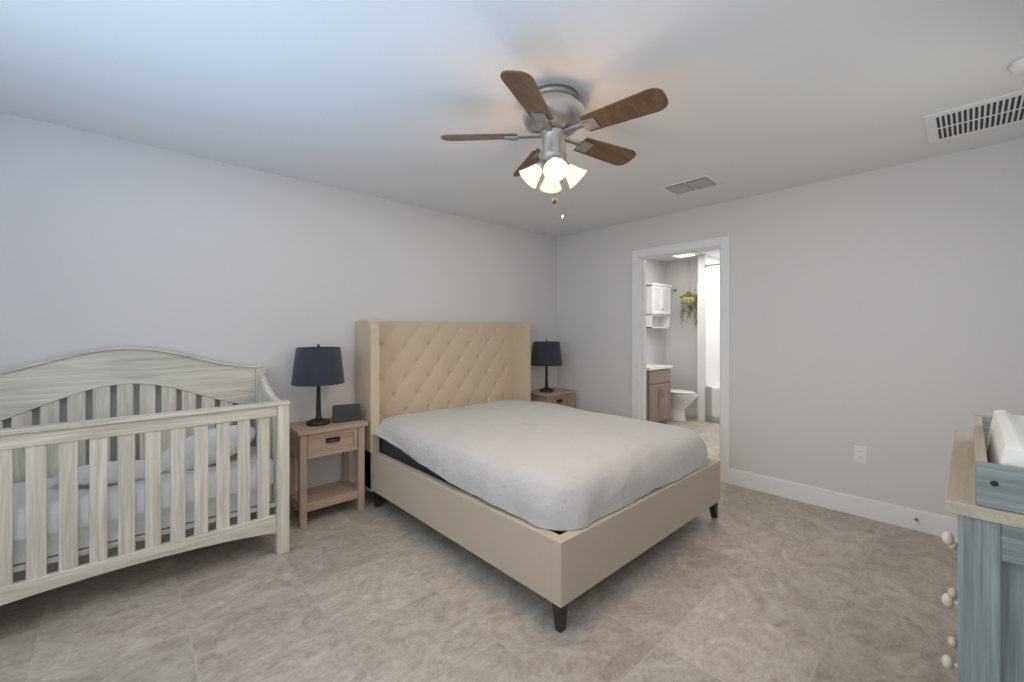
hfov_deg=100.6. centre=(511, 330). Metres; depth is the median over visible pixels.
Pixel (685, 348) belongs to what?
wall
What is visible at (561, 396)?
nightstand
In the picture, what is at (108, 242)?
wall
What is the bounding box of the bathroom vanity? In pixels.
[646,364,672,423]
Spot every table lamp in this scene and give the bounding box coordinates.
[291,344,344,425]
[531,339,562,391]
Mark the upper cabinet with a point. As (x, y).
(658, 304)
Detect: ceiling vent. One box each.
[659,175,722,194]
[924,90,1023,143]
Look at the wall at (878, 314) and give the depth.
3.05 m
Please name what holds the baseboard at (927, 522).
attached to the wall at (878, 314)
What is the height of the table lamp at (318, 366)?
0.574 m
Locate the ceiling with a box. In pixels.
[0,0,1023,261]
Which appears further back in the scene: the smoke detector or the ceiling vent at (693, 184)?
the ceiling vent at (693, 184)
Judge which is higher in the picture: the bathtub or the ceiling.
the ceiling
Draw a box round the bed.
[356,320,719,632]
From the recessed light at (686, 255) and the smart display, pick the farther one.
the recessed light at (686, 255)
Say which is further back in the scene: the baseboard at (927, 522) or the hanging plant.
the hanging plant
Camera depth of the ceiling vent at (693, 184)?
3.24 m
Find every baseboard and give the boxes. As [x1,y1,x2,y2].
[13,477,367,581]
[685,408,696,415]
[729,468,957,537]
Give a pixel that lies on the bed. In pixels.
(471, 446)
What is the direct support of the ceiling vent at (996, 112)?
in the ceiling
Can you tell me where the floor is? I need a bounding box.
[0,415,957,681]
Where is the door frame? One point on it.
(640, 257)
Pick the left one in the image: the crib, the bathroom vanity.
the crib
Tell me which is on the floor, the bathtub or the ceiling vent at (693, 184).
the bathtub
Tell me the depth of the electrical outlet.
3.02 m
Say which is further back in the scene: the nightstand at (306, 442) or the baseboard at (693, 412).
the baseboard at (693, 412)
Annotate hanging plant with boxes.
[679,258,696,324]
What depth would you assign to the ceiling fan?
1.96 m
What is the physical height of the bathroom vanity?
0.935 m
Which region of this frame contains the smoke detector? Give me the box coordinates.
[1009,56,1023,74]
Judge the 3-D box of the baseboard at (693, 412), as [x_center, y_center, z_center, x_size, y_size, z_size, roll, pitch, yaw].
[2.744,1.267,6.695,0.014,0.100,0.620,0,0,-43]
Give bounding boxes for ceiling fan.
[441,70,667,220]
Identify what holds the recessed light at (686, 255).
in the ceiling
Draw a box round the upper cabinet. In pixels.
[646,282,671,327]
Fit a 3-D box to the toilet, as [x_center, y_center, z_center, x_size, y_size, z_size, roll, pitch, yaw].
[2.386,0.929,6.313,0.440,0.775,0.719,0,0,-43]
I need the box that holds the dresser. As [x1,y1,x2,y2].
[941,410,1023,681]
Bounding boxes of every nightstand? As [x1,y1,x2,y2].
[289,417,367,528]
[531,387,575,407]
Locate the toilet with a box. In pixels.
[666,389,697,421]
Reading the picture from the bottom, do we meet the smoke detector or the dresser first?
the dresser
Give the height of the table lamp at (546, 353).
0.574 m
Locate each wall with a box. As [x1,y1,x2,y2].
[0,112,665,490]
[557,138,1023,518]
[666,254,719,420]
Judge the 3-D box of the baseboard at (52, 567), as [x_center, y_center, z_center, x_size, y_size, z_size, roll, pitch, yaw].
[-1.289,1.248,3.407,5.000,0.138,0.014,0,0,-43]
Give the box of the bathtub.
[705,282,719,423]
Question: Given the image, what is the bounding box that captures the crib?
[0,347,289,605]
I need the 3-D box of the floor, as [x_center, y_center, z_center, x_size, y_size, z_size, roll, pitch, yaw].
[1.187,1.347,3.054,8.390,0.060,4.140,0,0,-43]
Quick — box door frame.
[632,236,729,483]
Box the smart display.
[332,403,360,422]
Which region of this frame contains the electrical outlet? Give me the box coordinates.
[854,445,866,463]
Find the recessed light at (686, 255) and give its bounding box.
[672,253,698,257]

